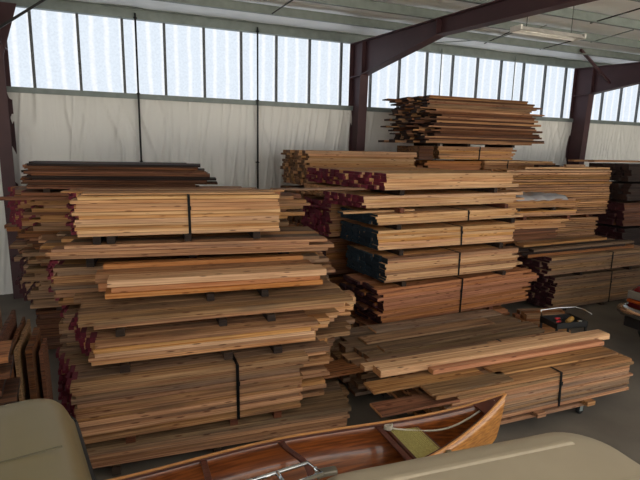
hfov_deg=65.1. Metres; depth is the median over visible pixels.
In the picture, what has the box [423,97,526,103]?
board
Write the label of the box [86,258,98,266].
block
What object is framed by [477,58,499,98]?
window
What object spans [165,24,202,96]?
window
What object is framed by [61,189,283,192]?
board
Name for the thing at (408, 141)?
board
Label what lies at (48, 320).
bundle
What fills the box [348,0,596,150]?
steel frame
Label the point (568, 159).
board
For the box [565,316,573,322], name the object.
tape roll
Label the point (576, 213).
board
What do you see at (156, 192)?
board
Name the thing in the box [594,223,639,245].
bundle
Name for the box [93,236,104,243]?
block
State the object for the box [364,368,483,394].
board
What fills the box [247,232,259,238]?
block
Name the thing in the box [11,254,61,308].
bundle
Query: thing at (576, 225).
bundle
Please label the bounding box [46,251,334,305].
bundle
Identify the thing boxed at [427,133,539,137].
board
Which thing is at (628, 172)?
bundle
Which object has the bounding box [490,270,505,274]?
block
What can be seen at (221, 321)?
block
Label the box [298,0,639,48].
roof beam
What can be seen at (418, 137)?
board
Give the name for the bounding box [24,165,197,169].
board
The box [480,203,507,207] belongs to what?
block
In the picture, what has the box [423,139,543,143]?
board
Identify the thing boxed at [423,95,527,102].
board
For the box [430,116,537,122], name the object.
board
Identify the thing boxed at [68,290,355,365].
bundle
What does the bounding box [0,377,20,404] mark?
board
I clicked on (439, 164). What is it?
bundle
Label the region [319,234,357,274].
bundle
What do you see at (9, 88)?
trim
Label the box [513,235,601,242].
board
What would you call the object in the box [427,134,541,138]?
board
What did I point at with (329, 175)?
bundle
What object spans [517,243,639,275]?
bundle
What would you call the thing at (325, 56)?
window
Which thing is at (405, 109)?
board
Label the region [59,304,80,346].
bundle
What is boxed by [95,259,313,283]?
board
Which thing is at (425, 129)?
board
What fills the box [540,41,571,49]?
trim
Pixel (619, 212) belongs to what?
bundle
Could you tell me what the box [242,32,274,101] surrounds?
window
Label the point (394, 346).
board
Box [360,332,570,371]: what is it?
board
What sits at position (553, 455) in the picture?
vehicle
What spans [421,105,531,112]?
board
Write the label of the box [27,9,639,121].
window
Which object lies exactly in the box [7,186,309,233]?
bundle
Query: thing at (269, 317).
block
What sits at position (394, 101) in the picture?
board
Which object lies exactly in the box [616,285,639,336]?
pickup truck
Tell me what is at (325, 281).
board
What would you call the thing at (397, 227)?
block
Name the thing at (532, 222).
bundle
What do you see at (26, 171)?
board
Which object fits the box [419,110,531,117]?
board
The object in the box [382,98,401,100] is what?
board
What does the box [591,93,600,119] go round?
window
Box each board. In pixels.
[0,196,69,200]
[0,309,2,330]
[0,310,16,402]
[0,340,12,363]
[0,355,13,379]
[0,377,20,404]
[0,379,5,396]
[11,317,25,402]
[14,319,31,400]
[21,181,217,184]
[22,178,206,182]
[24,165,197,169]
[24,170,206,173]
[25,327,43,398]
[26,162,199,167]
[26,175,209,178]
[27,185,199,188]
[28,184,195,186]
[29,161,174,162]
[29,169,204,171]
[31,162,195,163]
[31,173,209,176]
[32,177,215,180]
[39,338,52,399]
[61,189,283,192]
[73,275,329,302]
[75,187,239,189]
[78,288,345,318]
[78,293,352,327]
[80,283,339,308]
[81,191,274,194]
[81,279,331,302]
[93,303,343,329]
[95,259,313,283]
[98,283,106,291]
[103,253,302,268]
[105,278,322,299]
[107,264,326,287]
[111,275,319,292]
[270,187,365,189]
[322,363,366,378]
[324,359,349,367]
[338,208,414,213]
[358,318,494,344]
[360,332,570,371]
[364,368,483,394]
[365,341,488,361]
[368,309,501,332]
[370,393,459,417]
[373,329,609,377]
[377,321,537,351]
[378,140,472,144]
[380,126,399,127]
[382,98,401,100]
[389,100,405,102]
[389,140,479,144]
[393,128,411,129]
[395,120,407,122]
[398,108,412,110]
[399,104,420,106]
[399,125,432,127]
[404,122,423,123]
[405,115,420,116]
[406,129,424,130]
[406,140,487,144]
[408,120,430,122]
[412,127,434,128]
[412,131,432,132]
[414,107,529,113]
[414,117,533,124]
[418,137,543,142]
[419,98,534,105]
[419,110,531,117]
[419,136,533,140]
[420,101,541,109]
[420,141,531,145]
[420,371,513,396]
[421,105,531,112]
[422,100,533,106]
[422,125,535,130]
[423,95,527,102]
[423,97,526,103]
[423,103,536,110]
[423,112,535,118]
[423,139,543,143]
[424,122,531,127]
[425,129,532,133]
[427,123,534,129]
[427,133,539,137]
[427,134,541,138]
[428,339,603,374]
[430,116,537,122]
[431,109,544,116]
[431,120,540,126]
[433,131,538,135]
[435,114,533,120]
[435,127,542,132]
[481,346,617,374]
[505,200,580,203]
[508,202,575,205]
[508,204,577,207]
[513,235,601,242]
[514,197,575,201]
[515,209,576,212]
[515,236,606,246]
[515,238,614,247]
[517,244,624,254]
[518,211,575,214]
[518,239,622,251]
[519,167,609,168]
[520,207,573,209]
[523,212,583,216]
[523,244,633,257]
[529,240,633,251]
[534,165,559,166]
[564,164,584,166]
[568,159,634,161]
[588,160,639,162]
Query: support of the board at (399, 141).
on the block at (458, 145)
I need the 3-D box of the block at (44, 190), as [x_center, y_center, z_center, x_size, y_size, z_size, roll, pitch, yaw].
[-4.071,-0.807,7.748,0.089,0.047,1.085,-1,11,-14]
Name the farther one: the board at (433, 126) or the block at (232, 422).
the board at (433, 126)
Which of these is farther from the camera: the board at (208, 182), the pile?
the pile
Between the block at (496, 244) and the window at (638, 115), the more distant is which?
the window at (638, 115)
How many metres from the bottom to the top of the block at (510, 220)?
0.087 m
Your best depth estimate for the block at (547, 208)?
11.36 m
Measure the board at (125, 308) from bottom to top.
0.064 m
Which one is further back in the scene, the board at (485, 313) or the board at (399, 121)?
the board at (399, 121)
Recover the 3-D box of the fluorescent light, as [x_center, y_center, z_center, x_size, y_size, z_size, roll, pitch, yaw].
[3.844,-3.782,8.344,1.460,0.720,0.260,-3,11,-23]
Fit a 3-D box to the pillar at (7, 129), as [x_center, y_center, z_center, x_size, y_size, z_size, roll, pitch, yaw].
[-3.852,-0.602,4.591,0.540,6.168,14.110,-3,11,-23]
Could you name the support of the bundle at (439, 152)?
on the bundle at (486, 164)
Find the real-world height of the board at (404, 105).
0.044 m
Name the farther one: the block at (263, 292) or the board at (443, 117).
the board at (443, 117)
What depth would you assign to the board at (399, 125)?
12.37 m
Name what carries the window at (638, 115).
attached to the window at (54, 33)
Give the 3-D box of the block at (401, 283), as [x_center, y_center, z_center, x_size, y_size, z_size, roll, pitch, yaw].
[1.202,0.663,9.092,0.089,0.077,1.135,-4,11,-25]
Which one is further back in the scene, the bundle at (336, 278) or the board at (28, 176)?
the bundle at (336, 278)
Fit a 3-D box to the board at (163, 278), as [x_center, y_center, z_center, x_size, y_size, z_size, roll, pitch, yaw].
[-1.208,0.435,6.216,2.620,0.080,0.295,-2,11,-17]
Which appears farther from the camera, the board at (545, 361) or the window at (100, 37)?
the window at (100, 37)
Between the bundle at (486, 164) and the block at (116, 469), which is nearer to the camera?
the block at (116, 469)
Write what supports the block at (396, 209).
on the bundle at (422, 214)
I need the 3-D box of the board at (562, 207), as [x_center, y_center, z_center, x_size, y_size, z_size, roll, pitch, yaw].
[4.876,-0.696,11.526,2.316,0.033,0.218,-3,11,-21]
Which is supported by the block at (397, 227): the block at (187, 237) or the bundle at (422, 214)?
the bundle at (422, 214)
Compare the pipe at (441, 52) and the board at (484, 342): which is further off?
the pipe at (441, 52)
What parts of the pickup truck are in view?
headlight glass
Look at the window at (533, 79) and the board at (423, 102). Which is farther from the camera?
the window at (533, 79)
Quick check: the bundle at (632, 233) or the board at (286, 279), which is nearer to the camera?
the board at (286, 279)
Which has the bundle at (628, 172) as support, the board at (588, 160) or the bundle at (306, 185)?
the board at (588, 160)
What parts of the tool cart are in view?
handle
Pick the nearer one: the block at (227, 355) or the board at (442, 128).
the block at (227, 355)
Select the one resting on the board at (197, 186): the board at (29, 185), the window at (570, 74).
the board at (29, 185)
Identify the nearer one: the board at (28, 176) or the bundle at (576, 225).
the board at (28, 176)
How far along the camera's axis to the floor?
6.69 m
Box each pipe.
[133,13,142,161]
[255,27,258,188]
[435,48,442,159]
[511,57,516,99]
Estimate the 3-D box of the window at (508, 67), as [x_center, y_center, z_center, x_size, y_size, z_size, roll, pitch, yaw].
[6.028,-4.806,15.890,0.874,1.664,0.024,-3,11,-23]
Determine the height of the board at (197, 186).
0.032 m
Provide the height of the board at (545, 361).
0.028 m
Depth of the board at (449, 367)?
6.52 m
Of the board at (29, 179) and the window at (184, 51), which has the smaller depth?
the board at (29, 179)
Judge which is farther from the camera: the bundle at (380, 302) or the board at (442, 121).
the board at (442, 121)
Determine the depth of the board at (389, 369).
6.52 m
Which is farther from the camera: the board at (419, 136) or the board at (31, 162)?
the board at (419, 136)
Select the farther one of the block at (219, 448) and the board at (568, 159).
the board at (568, 159)
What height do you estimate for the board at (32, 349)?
1.626 m
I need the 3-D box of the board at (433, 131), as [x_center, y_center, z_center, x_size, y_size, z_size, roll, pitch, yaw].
[4.338,-2.743,12.959,3.096,0.045,0.308,-3,11,-21]
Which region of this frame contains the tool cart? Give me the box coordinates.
[539,306,592,331]
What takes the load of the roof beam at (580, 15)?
attached to the ceiling
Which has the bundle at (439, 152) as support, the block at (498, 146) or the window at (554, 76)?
the block at (498, 146)
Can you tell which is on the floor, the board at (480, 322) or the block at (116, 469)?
the block at (116, 469)
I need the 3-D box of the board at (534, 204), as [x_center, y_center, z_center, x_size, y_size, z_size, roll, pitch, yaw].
[4.852,-0.810,11.265,2.213,0.043,0.210,-3,11,-22]
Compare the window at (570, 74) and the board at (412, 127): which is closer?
the board at (412, 127)
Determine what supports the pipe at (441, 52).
attached to the wall
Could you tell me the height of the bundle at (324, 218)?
0.679 m
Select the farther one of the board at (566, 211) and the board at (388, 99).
the board at (388, 99)
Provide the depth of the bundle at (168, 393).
5.42 m
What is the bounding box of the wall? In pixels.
[0,92,639,294]
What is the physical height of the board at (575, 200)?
0.043 m
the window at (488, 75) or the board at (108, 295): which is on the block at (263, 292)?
the board at (108, 295)
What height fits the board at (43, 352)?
1.556 m
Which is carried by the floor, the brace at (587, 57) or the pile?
the pile
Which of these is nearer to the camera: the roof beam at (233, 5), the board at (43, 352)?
the board at (43, 352)
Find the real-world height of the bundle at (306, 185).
0.219 m
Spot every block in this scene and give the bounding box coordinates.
[43,189,58,191]
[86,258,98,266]
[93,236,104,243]
[107,236,117,243]
[111,464,121,475]
[115,327,124,336]
[119,362,129,372]
[126,436,135,443]
[183,234,191,240]
[204,292,214,300]
[212,447,221,452]
[216,317,226,326]
[221,350,232,359]
[228,418,237,425]
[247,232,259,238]
[256,288,268,296]
[262,313,275,321]
[269,344,281,353]
[271,411,281,417]
[370,189,404,195]
[379,207,403,212]
[381,224,401,229]
[385,249,403,255]
[392,281,405,286]
[414,143,439,145]
[442,144,469,146]
[459,188,497,192]
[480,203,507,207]
[482,242,502,247]
[485,145,514,147]
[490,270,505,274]
[493,218,514,222]
[512,217,526,219]
[540,207,555,209]
[554,215,570,218]
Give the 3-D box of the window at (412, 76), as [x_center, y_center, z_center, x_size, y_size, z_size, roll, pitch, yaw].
[2.657,-4.617,14.481,0.874,1.664,0.024,-3,11,-23]
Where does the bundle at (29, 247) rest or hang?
on the block
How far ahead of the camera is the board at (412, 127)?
12.49 m
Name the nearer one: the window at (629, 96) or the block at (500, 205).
the block at (500, 205)
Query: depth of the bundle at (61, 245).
6.63 m
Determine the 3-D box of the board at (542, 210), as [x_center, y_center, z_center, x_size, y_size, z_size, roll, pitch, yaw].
[4.899,-0.653,11.292,2.113,0.034,0.212,-3,11,-21]
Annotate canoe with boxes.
[107,392,506,479]
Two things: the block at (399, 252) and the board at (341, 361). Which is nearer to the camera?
the board at (341, 361)
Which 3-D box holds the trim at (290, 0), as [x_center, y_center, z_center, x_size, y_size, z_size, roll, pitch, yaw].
[-0.676,-4.575,9.757,0.026,0.050,1.384,-4,12,-27]
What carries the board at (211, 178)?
on the board at (29, 179)
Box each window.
[7,7,32,87]
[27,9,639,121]
[78,14,123,92]
[123,19,164,94]
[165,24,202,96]
[205,28,239,98]
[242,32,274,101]
[277,36,307,102]
[310,40,339,104]
[341,43,368,106]
[371,61,397,107]
[399,51,425,97]
[427,53,451,95]
[452,56,476,97]
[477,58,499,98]
[500,61,522,100]
[522,64,543,114]
[542,66,564,117]
[563,68,573,117]
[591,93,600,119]
[601,89,619,120]
[619,85,637,121]
[637,99,639,121]
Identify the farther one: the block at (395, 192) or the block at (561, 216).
the block at (561, 216)
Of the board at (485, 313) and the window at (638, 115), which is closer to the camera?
the board at (485, 313)
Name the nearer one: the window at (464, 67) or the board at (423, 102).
the board at (423, 102)
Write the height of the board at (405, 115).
0.046 m
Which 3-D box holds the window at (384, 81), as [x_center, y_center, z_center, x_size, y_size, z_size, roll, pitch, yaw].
[1.815,-4.570,14.129,0.874,1.664,0.024,-3,11,-23]
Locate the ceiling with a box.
[76,0,639,63]
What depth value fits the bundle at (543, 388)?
6.30 m
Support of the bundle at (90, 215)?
on the block at (187, 237)
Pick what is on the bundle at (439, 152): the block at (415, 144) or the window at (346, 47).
the block at (415, 144)
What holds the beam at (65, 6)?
attached to the cladding
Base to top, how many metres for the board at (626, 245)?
0.062 m
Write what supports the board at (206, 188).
on the bundle at (90, 215)
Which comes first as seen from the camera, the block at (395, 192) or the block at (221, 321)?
the block at (221, 321)
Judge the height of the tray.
0.100 m
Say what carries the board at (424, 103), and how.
on the board at (437, 106)
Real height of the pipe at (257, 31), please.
6.290 m
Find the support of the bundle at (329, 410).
on the block at (219, 448)
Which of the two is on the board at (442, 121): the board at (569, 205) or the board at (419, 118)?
the board at (419, 118)
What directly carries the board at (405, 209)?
on the bundle at (422, 214)
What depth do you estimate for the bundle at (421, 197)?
9.31 m
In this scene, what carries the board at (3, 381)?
on the board at (12, 385)
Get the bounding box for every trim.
[6,86,639,125]
[272,0,292,13]
[433,40,470,42]
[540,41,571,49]
[590,8,639,23]
[590,29,633,42]
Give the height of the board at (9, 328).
1.806 m
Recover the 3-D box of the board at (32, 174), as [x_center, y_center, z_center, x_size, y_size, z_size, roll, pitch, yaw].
[-2.951,-0.999,7.620,2.492,0.037,0.392,-1,11,-14]
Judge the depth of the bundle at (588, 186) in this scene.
13.19 m
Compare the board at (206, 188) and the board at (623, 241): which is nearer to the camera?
the board at (206, 188)
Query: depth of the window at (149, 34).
11.66 m
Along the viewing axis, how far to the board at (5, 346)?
3.77 m
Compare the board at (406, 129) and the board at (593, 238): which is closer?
the board at (593, 238)
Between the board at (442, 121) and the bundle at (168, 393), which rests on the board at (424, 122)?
the board at (442, 121)
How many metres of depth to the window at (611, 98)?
17.72 m
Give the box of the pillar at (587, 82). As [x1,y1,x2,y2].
[565,62,639,164]
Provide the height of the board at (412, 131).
0.045 m
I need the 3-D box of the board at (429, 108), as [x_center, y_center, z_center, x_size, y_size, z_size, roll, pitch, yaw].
[3.901,-3.272,12.699,3.330,0.032,0.288,-3,11,-21]
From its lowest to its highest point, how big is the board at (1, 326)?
1.866 m
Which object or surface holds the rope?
in the canoe
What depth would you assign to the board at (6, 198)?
7.00 m
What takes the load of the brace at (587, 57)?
attached to the roof beam at (233, 5)
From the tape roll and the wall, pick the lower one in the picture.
the tape roll
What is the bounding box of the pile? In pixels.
[512,308,570,332]
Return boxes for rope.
[384,410,480,431]
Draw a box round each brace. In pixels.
[0,0,45,28]
[580,49,610,83]
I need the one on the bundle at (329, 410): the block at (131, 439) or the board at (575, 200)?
the block at (131, 439)
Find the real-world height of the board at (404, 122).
0.028 m
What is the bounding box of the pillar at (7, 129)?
[0,1,23,298]
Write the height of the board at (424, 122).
0.029 m
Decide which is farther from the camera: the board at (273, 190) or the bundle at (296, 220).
the bundle at (296, 220)
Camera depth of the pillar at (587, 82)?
16.46 m
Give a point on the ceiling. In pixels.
(608, 7)
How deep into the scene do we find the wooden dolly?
6.39 m
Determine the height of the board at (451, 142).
0.051 m
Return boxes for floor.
[0,294,639,479]
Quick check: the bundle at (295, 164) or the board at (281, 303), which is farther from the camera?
the bundle at (295, 164)
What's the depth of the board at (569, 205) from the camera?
11.21 m
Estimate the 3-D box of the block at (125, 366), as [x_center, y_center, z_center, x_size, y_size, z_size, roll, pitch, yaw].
[-2.217,1.245,5.711,0.100,0.081,1.085,-3,11,-20]
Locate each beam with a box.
[0,0,612,68]
[154,0,639,61]
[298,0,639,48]
[456,0,639,29]
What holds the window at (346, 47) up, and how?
attached to the window at (54, 33)
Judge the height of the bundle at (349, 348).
0.499 m
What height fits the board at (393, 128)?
0.052 m
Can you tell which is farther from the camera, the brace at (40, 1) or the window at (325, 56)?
the window at (325, 56)
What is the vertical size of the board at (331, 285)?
0.064 m
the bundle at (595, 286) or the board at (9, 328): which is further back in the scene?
the bundle at (595, 286)
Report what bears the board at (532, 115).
on the board at (422, 111)
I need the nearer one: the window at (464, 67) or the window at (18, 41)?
the window at (18, 41)
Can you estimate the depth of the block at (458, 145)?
12.96 m
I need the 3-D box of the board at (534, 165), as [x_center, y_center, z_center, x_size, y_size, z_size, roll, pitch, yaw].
[6.049,-1.955,13.376,0.750,0.090,0.165,-3,11,-23]
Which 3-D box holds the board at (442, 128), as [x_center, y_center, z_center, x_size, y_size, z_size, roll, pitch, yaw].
[4.415,-2.833,12.985,3.196,0.051,0.280,-3,11,-21]
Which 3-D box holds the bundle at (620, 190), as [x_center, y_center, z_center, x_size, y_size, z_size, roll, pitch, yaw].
[9.414,-1.452,14.535,3.265,0.449,1.165,-3,11,-22]
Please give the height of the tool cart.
0.733 m
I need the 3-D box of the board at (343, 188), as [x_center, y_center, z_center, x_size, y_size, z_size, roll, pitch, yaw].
[-0.013,-0.892,8.752,1.700,0.030,0.184,-2,11,-19]
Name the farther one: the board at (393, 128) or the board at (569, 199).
the board at (393, 128)
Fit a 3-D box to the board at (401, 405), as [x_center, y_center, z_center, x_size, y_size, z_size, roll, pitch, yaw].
[1.067,1.822,5.618,1.000,0.030,0.283,-3,11,-22]
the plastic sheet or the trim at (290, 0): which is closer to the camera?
the trim at (290, 0)
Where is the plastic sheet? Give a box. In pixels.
[516,191,567,200]
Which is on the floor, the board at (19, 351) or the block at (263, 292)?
the board at (19, 351)
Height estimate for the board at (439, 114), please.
0.046 m
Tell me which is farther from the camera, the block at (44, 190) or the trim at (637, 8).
the trim at (637, 8)
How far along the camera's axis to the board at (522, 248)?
11.13 m
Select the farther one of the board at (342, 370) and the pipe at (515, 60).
the pipe at (515, 60)
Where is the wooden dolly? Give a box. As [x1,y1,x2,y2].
[500,399,595,424]
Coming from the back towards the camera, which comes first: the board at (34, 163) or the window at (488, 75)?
the window at (488, 75)
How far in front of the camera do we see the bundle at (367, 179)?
9.25 m
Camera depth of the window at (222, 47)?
12.37 m
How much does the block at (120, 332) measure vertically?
0.077 m
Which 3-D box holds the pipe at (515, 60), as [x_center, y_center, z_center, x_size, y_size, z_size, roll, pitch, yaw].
[5.971,-2.582,16.139,0.070,6.290,0.140,-3,11,-23]
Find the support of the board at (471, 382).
on the bundle at (543, 388)
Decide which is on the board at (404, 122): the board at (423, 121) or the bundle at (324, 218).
the board at (423, 121)
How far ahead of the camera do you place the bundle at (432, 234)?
9.22 m
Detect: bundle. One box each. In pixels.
[4,223,52,265]
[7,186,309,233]
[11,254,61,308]
[36,307,63,349]
[38,226,333,259]
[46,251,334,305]
[56,315,354,443]
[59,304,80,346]
[65,188,279,236]
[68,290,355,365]
[85,377,350,468]
[280,150,416,184]
[280,185,315,225]
[301,183,369,195]
[301,196,353,236]
[306,167,451,184]
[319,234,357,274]
[323,189,523,207]
[329,272,359,289]
[330,309,544,395]
[338,170,518,189]
[339,265,538,323]
[340,204,522,225]
[340,219,514,249]
[344,305,509,327]
[346,243,521,282]
[387,330,633,417]
[397,146,432,159]
[414,160,481,169]
[432,146,516,159]
[454,159,555,170]
[483,169,611,214]
[489,216,568,228]
[501,228,557,245]
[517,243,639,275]
[525,265,639,307]
[550,215,597,237]
[589,163,639,181]
[589,199,639,225]
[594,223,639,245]
[608,181,639,200]
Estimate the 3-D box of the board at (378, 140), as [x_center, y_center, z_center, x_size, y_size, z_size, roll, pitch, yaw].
[3.487,-2.652,13.705,4.084,0.052,0.324,-3,11,-21]
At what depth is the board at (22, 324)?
4.48 m
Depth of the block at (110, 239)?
6.27 m
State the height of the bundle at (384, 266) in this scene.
0.431 m
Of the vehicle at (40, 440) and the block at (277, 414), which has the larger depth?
the block at (277, 414)
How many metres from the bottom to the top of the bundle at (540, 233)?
0.579 m
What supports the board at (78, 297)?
on the board
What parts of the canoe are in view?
seat frame, seat, seat frame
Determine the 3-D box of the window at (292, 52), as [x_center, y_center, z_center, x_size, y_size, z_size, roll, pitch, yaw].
[-0.713,-4.429,13.073,0.874,1.664,0.024,-3,11,-23]
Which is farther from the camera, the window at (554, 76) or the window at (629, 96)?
the window at (629, 96)
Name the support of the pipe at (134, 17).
attached to the wall
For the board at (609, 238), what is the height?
0.048 m
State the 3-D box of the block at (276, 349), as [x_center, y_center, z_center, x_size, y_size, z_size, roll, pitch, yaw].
[-0.670,1.173,6.281,0.100,0.081,1.085,-3,11,-20]
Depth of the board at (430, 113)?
12.54 m
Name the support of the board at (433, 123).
on the board at (433, 126)
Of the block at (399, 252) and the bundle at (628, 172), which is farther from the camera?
the bundle at (628, 172)
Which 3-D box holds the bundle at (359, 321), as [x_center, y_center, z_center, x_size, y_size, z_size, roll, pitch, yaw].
[2.069,1.470,9.752,3.229,0.269,1.162,-4,12,-27]
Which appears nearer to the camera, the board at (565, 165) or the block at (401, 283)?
the block at (401, 283)
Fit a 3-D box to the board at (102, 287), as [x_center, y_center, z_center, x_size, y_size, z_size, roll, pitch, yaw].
[-1.409,0.495,6.495,2.660,0.100,0.295,-2,11,-18]
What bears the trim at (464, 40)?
attached to the ceiling
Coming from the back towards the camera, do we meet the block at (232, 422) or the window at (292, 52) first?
the window at (292, 52)
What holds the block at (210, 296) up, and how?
on the board at (125, 308)
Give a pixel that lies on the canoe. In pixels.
(367, 445)
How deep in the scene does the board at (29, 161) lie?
8.23 m
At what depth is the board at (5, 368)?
3.76 m
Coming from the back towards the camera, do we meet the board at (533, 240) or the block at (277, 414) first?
the board at (533, 240)
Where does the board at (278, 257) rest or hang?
on the board
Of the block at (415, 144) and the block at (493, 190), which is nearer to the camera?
the block at (493, 190)
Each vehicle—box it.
[0,398,95,479]
[247,432,639,479]
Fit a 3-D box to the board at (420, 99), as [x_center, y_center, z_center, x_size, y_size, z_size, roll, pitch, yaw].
[4.032,-3.481,12.704,3.317,0.044,0.298,-3,11,-21]
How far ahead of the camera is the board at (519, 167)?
12.94 m
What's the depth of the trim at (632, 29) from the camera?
11.47 m
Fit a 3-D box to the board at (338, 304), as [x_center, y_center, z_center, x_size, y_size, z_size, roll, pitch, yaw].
[-1.079,0.848,5.864,2.856,0.040,0.218,-3,11,-20]
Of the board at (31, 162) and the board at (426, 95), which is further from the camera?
the board at (426, 95)
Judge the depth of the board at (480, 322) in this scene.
7.80 m
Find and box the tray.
[540,313,587,329]
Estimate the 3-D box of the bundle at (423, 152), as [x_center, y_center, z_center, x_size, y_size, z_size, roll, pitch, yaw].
[2.409,-2.237,12.812,0.400,0.329,1.104,-3,11,-21]
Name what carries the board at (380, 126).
on the board at (393, 128)
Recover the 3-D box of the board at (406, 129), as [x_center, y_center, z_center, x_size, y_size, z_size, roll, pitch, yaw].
[3.770,-2.819,13.079,3.289,0.034,0.323,-3,11,-21]
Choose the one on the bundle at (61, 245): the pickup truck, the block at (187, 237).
the block at (187, 237)
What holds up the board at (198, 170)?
on the board at (26, 171)
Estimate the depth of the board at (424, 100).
12.52 m
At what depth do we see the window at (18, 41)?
10.71 m
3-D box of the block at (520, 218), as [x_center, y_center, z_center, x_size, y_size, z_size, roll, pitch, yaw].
[4.342,-0.565,11.535,0.094,0.077,1.035,-3,11,-20]
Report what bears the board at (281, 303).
on the board at (338, 304)
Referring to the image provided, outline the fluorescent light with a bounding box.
[510,7,586,40]
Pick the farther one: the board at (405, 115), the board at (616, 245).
the board at (405, 115)
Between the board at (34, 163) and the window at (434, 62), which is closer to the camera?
the board at (34, 163)

